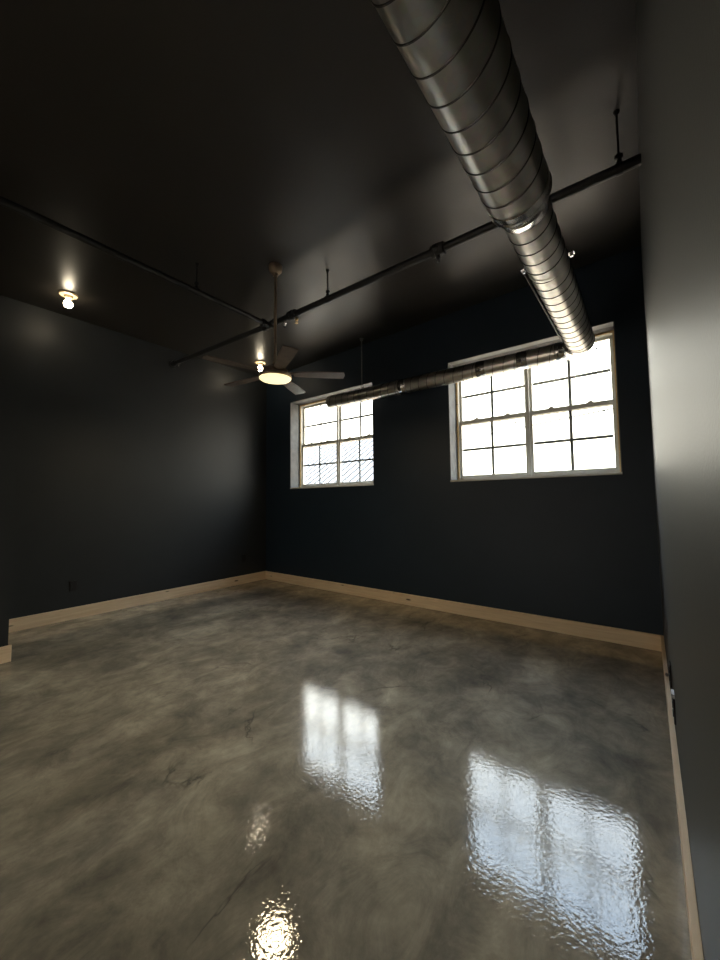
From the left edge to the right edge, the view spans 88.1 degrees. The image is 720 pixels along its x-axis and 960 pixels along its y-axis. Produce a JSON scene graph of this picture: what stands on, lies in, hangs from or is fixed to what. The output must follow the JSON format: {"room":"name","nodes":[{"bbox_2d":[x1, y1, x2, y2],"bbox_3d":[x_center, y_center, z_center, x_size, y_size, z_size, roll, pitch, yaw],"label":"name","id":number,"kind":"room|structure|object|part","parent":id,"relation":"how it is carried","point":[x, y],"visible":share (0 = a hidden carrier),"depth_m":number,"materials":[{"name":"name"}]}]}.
{"room":"empty loft room","nodes":[
{"label":"empty loft room","id":0,"kind":"room"},
{"bbox_2d":[0,381,19,663],"bbox_3d":[-4.468,0.289,2.004,0.986,2.360,3.745,-3,-4,37],"label":"wall","id":1,"kind":"structure","parent":0,"point":[9,392],"depth_m":3.15,"materials":[{"name":"black paint"}]},
{"bbox_2d":[0,295,265,618],"bbox_3d":[-3.943,-0.185,3.780,0.300,3.505,7.760,-3,-4,37],"label":"wall","id":2,"kind":"structure","parent":0,"point":[137,474],"depth_m":4.73,"materials":[{"name":"black paint"}]},
{"bbox_2d":[69,580,76,591],"bbox_3d":[-3.292,1.217,4.269,0.010,0.116,0.072,-3,-4,37],"label":"wall outlet","id":3,"kind":"object","parent":2,"relation":"attached to","point":[72,584],"visible":1,"depth_m":4.26,"materials":[{"name":"black plastic"}]},
{"bbox_2d":[9,571,264,632],"bbox_3d":[-2.670,1.565,5.046,0.020,0.134,3.408,-3,-4,37],"label":"baseboard","id":4,"kind":"structure","parent":2,"relation":"attached to","point":[31,621],"depth_m":4.64,"materials":[{"name":"brown wood"}]},
{"bbox_2d":[0,0,640,375],"bbox_3d":[-1.734,-2.209,2.181,5.928,0.307,7.760,-3,-4,37],"label":"ceiling","id":5,"kind":"structure","parent":0,"point":[233,139],"depth_m":2.49,"materials":[{"name":"black paint"}]},
{"bbox_2d":[58,290,77,307],"bbox_3d":[-3.064,-1.880,3.907,0.166,0.146,0.166,-3,-4,37],"label":"ceiling light","id":6,"kind":"object","parent":5,"relation":"attached to","point":[68,295],"visible":1,"depth_m":3.88,"materials":[{"name":"white"}]},
{"bbox_3d":[-3.063,-1.855,3.906,0.080,0.096,0.080,-3,-4,37],"label":"bulb","id":7,"kind":"part","parent":6,"relation":"part of","materials":[{"name":"white glass"}]},
{"bbox_2d":[193,263,199,295],"bbox_3d":[-1.523,-1.871,3.467,0.068,0.302,0.044,-3,-4,37],"label":"hanger","id":8,"kind":"object","parent":5,"relation":"hanging from","point":[196,283],"visible":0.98,"depth_m":3.46,"materials":[{"name":"black metal"}]},
{"bbox_2d":[255,360,265,370],"bbox_3d":[-1.568,-1.781,5.848,0.166,0.146,0.166,-3,-4,37],"label":"ceiling light","id":9,"kind":"object","parent":5,"relation":"attached to","point":[260,363],"visible":0.84,"depth_m":5.82,"materials":[{"name":"white"}]},
{"bbox_2d":[202,262,344,394],"bbox_3d":[-0.830,-1.480,3.511,1.235,1.112,1.246,-3,-4,37],"label":"ceiling fan","id":10,"kind":"object","parent":5,"relation":"hanging from","point":[276,373],"visible":1,"depth_m":3.48,"materials":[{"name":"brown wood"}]},
{"bbox_3d":[-1.100,-1.004,3.208,0.480,0.008,0.124,2,2,-41],"label":"blade","id":11,"kind":"part","parent":10,"relation":"part of","materials":[{"name":"beige wood"}]},
{"bbox_3d":[-1.146,-0.975,3.687,0.480,0.008,0.124,-3,3,30],"label":"blade","id":12,"kind":"part","parent":10,"relation":"part of","materials":[{"name":"beige wood"}]},
{"bbox_2d":[259,373,290,383],"bbox_3d":[-0.792,-0.939,3.476,0.292,0.026,0.292,-3,-4,37],"label":"diffuser","id":13,"kind":"object","parent":10,"relation":"attached to","point":[271,378],"depth_m":3.42,"materials":[{"name":"white glass"}]},
{"bbox_3d":[-0.630,-1.016,3.103,0.124,0.008,0.480,8,-7,-23],"label":"blade","id":14,"kind":"part","parent":10,"relation":"part of","materials":[{"name":"brown wood"}]},
{"bbox_3d":[-0.703,-0.969,3.878,0.124,0.008,0.480,-9,-5,12],"label":"blade","id":15,"kind":"part","parent":10,"relation":"part of","materials":[{"name":"wood"}]},
{"bbox_3d":[-0.385,-0.994,3.518,0.480,0.008,0.124,0,-10,-5],"label":"blade","id":16,"kind":"part","parent":10,"relation":"part of","materials":[{"name":"beige wood"}]},
{"bbox_2d":[324,269,329,303],"bbox_3d":[-0.314,-1.879,3.610,0.044,0.327,0.068,-3,-4,37],"label":"hanger","id":17,"kind":"object","parent":5,"relation":"hanging from","point":[327,291],"visible":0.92,"depth_m":3.60,"materials":[{"name":"black metal"}]},
{"bbox_2d":[357,338,363,401],"bbox_3d":[0.025,-1.503,5.092,0.081,0.884,0.182,-3,-4,37],"label":"rod","id":18,"kind":"object","parent":5,"relation":"hanging from","point":[361,339],"visible":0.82,"depth_m":5.08,"materials":[{"name":"metal"}]},
{"bbox_3d":[0.024,-1.608,5.098,0.017,0.636,0.018,-3,-4,37],"label":"threaded rod","id":19,"kind":"part","parent":18,"relation":"part of","materials":[{"name":"metal"}]},
{"bbox_2d":[326,342,578,407],"bbox_3d":[0.827,-1.188,4.430,3.228,0.216,0.236,-3,-4,37],"label":"duct","id":20,"kind":"object","parent":18,"relation":"hanging from","point":[557,352],"visible":0.97,"depth_m":4.14,"materials":[{"name":"silver metal"}]},
{"bbox_2d":[521,250,574,282],"bbox_3d":[1.096,-1.683,2.299,0.370,0.966,0.036,-3,-4,37],"label":"strap","id":21,"kind":"object","parent":5,"relation":"hanging from","point":[571,253],"visible":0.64,"depth_m":2.22,"materials":[{"name":"silver metal"}]},
{"bbox_2d":[370,0,594,354],"bbox_3d":[-0.076,-1.398,0.686,0.285,0.285,6.881,-3,-4,37],"label":"spiral duct","id":22,"kind":"object","parent":21,"relation":"hanging from","point":[459,54],"visible":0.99,"depth_m":1.31,"materials":[{"name":"silver metal"}]},
{"bbox_2d":[524,273,563,342],"bbox_3d":[1.445,-1.267,2.861,0.019,0.036,1.312,-3,-4,38],"label":"cable","id":23,"kind":"object","parent":22,"relation":"attached to","point":[525,275],"visible":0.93,"depth_m":2.68,"materials":[{"name":"metal"}]},
{"bbox_2d":[613,109,622,176],"bbox_3d":[1.525,-1.992,2.199,0.044,0.392,0.068,-3,-4,37],"label":"hanger","id":24,"kind":"object","parent":5,"relation":"hanging from","point":[618,157],"visible":0.98,"depth_m":2.19,"materials":[{"name":"black metal"}]},
{"bbox_2d":[0,153,640,367],"bbox_3d":[-2.187,-1.836,1.562,5.327,0.207,5.653,-3,-4,37],"label":"pipe","id":25,"kind":"object","parent":24,"relation":"hanging from","point":[438,249],"visible":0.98,"depth_m":2.94,"materials":[{"name":"black metal"}]},
{"bbox_3d":[1.524,-2.046,2.202,0.011,0.272,0.012,-3,-4,37],"label":"threaded rod","id":26,"kind":"part","parent":24,"relation":"part of","materials":[{"name":"black metal"}]},
{"bbox_2d":[0,579,691,959],"bbox_3d":[-1.693,1.498,1.961,5.928,0.120,7.760,-3,-4,37],"label":"floor","id":27,"kind":"structure","parent":0,"point":[265,769],"depth_m":1.70,"materials":[{"name":"concrete"}]},
{"bbox_2d":[266,246,663,635],"bbox_3d":[0.559,-0.209,5.021,5.328,3.601,0.307,-3,-4,37],"label":"wall","id":28,"kind":"structure","parent":0,"point":[585,549],"depth_m":4.23,"materials":[{"name":"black paint"}]},
{"bbox_2d":[290,382,373,488],"bbox_3d":[-0.398,-0.604,5.770,1.689,1.446,0.306,-3,-4,37],"label":"window","id":29,"kind":"structure","parent":28,"relation":"in","point":[298,408],"depth_m":6.11,"materials":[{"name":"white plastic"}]},
{"bbox_3d":[-0.647,-0.915,6.147,0.796,0.707,0.028,-3,-4,37],"label":"sash","id":30,"kind":"part","parent":29,"relation":"part of","materials":[{"name":"white plastic"}]},
{"bbox_3d":[-0.659,-0.256,6.082,0.796,0.725,0.028,-3,-4,37],"label":"sash","id":31,"kind":"part","parent":29,"relation":"part of","materials":[{"name":"white plastic"}]},
{"bbox_2d":[304,445,335,482],"bbox_3d":[-0.656,-0.256,6.086,0.736,0.627,0.004,-3,-4,37],"label":"grille","id":32,"kind":"object","parent":29,"relation":"attached to","point":[305,446],"depth_m":6.10,"materials":[{"name":"black metal"}]},
{"bbox_2d":[305,405,336,441],"bbox_3d":[-0.644,-0.924,6.152,0.736,0.629,0.004,-3,-4,37],"label":"grille","id":33,"kind":"object","parent":29,"relation":"attached to","point":[310,406],"depth_m":6.17,"materials":[{"name":"black metal"}]},
{"bbox_3d":[-0.330,-0.598,5.859,1.633,1.394,0.083,-3,-4,37],"label":"frame","id":34,"kind":"part","parent":29,"relation":"part of","materials":[{"name":"white plastic"}]},
{"bbox_3d":[-0.419,0.106,5.691,1.689,0.020,0.211,-3,-4,37],"label":"sill","id":35,"kind":"part","parent":29,"relation":"part of","materials":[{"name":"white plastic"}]},
{"bbox_3d":[-0.005,-0.293,5.581,0.796,0.725,0.028,-3,-4,37],"label":"sash","id":36,"kind":"part","parent":29,"relation":"part of","materials":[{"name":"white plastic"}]},
{"bbox_3d":[0.007,-0.952,5.646,0.796,0.707,0.028,-3,-4,37],"label":"sash","id":37,"kind":"part","parent":29,"relation":"part of","materials":[{"name":"white plastic"}]},
{"bbox_2d":[342,402,371,435],"bbox_3d":[0.010,-0.961,5.650,0.736,0.629,0.004,-3,-4,37],"label":"grille","id":38,"kind":"object","parent":29,"relation":"attached to","point":[360,416],"depth_m":5.65,"materials":[{"name":"black metal"}]},
{"bbox_2d":[341,440,372,480],"bbox_3d":[-0.003,-0.293,5.585,0.736,0.627,0.004,-3,-4,37],"label":"grille","id":39,"kind":"object","parent":29,"relation":"attached to","point":[342,441],"depth_m":5.59,"materials":[{"name":"black metal"}]},
{"bbox_2d":[265,571,662,651],"bbox_3d":[0.479,1.515,4.788,5.328,0.134,0.020,-3,-4,37],"label":"baseboard","id":40,"kind":"structure","parent":28,"relation":"attached to","point":[644,640],"depth_m":4.02,"materials":[{"name":"brown wood"}]},
{"bbox_2d":[447,321,621,481],"bbox_3d":[1.818,-0.730,4.069,1.673,1.446,0.306,-3,-4,37],"label":"window","id":41,"kind":"structure","parent":28,"relation":"in","point":[605,331],"depth_m":4.11,"materials":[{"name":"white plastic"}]},
{"bbox_3d":[1.573,-1.041,4.443,0.788,0.707,0.028,-3,-4,37],"label":"sash","id":42,"kind":"part","parent":41,"relation":"part of","materials":[{"name":"white plastic"}]},
{"bbox_2d":[462,376,523,416],"bbox_3d":[1.576,-1.050,4.448,0.728,0.629,0.004,-3,-4,37],"label":"grille","id":43,"kind":"object","parent":41,"relation":"attached to","point":[491,391],"depth_m":4.44,"materials":[{"name":"black metal"}]},
{"bbox_3d":[1.561,-0.381,4.379,0.788,0.725,0.028,-3,-4,37],"label":"sash","id":44,"kind":"part","parent":41,"relation":"part of","materials":[{"name":"white plastic"}]},
{"bbox_2d":[463,421,525,473],"bbox_3d":[1.564,-0.382,4.383,0.728,0.627,0.004,-3,-4,37],"label":"grille","id":45,"kind":"object","parent":41,"relation":"attached to","point":[492,447],"depth_m":4.38,"materials":[{"name":"black metal"}]},
{"bbox_3d":[1.797,-0.020,3.989,1.673,0.020,0.211,-3,-4,37],"label":"sill","id":46,"kind":"part","parent":41,"relation":"part of","materials":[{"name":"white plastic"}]},
{"bbox_2d":[532,360,610,404],"bbox_3d":[2.223,-1.086,3.951,0.728,0.629,0.004,-3,-4,37],"label":"grille","id":47,"kind":"object","parent":41,"relation":"attached to","point":[569,377],"depth_m":3.94,"materials":[{"name":"black metal"}]},
{"bbox_3d":[2.220,-1.078,3.947,0.788,0.707,0.028,-3,-4,37],"label":"sash","id":48,"kind":"part","parent":41,"relation":"part of","materials":[{"name":"clear glass"}]},
{"bbox_2d":[534,410,613,469],"bbox_3d":[2.211,-0.419,3.886,0.728,0.627,0.004,-3,-4,37],"label":"grille","id":49,"kind":"object","parent":41,"relation":"attached to","point":[547,412],"depth_m":3.89,"materials":[{"name":"black metal"}]},
{"bbox_3d":[2.208,-0.418,3.882,0.788,0.725,0.028,-3,-4,37],"label":"sash","id":50,"kind":"part","parent":41,"relation":"part of","materials":[{"name":"white plastic"}]},
{"bbox_2d":[636,0,719,959],"bbox_3d":[0.517,-0.488,0.359,0.300,3.606,7.760,-3,-4,37],"label":"wall","id":51,"kind":"structure","parent":0,"point":[678,41],"depth_m":0.68,"materials":[{"name":"black paint"}]},
{"bbox_2d":[668,661,671,687],"bbox_3d":[1.666,1.042,1.999,0.010,0.116,0.072,-3,-4,37],"label":"wall outlet","id":52,"kind":"object","parent":51,"relation":"attached to","point":[669,667],"visible":0.97,"depth_m":1.97,"materials":[{"name":"black plastic"}]},
{"bbox_2d":[671,689,675,724],"bbox_3d":[1.495,1.081,1.775,0.012,0.136,0.072,-3,-4,37],"label":"wall outlet","id":53,"kind":"object","parent":51,"relation":"attached to","point":[672,690],"visible":1,"depth_m":1.75,"materials":[{"name":"black plastic"}]},
{"bbox_3d":[1.497,1.091,1.772,0.007,0.116,0.072,-3,-4,37],"label":"plate","id":54,"kind":"part","parent":53,"relation":"part of","materials":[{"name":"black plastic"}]},
{"bbox_2d":[661,636,703,959],"bbox_3d":[0.401,1.251,0.343,0.020,0.134,7.133,-3,-4,37],"label":"baseboard","id":55,"kind":"structure","parent":51,"relation":"attached to","point":[691,902],"depth_m":1.29,"materials":[{"name":"brown wood"}]},
{"label":"outside","id":56,"kind":"structure","parent":0,"visible":0},
{"bbox_3d":[0.027,2.470,-0.147,120.000,2.050,180.000,-3,-4,37],"label":"ground","id":57,"kind":"structure","parent":56,"visible":0},
{"bbox_2d":[305,439,372,483],"bbox_3d":[-2.840,1.203,15.362,11.300,6.084,3.950,-3,-4,37],"label":"neighbouring building","id":58,"kind":"structure","parent":57,"relation":"on","point":[349,450],"depth_m":13.58,"materials":[{"name":"white"}]},
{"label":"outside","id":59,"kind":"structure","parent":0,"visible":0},
{"bbox_2d":[463,408,612,439],"bbox_3d":[7.586,-2.651,18.296,30.005,2.652,0.060,-3,-4,37],"label":"power line","id":60,"kind":"object","parent":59,"point":[609,408],"visible":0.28,"depth_m":17.50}
]}

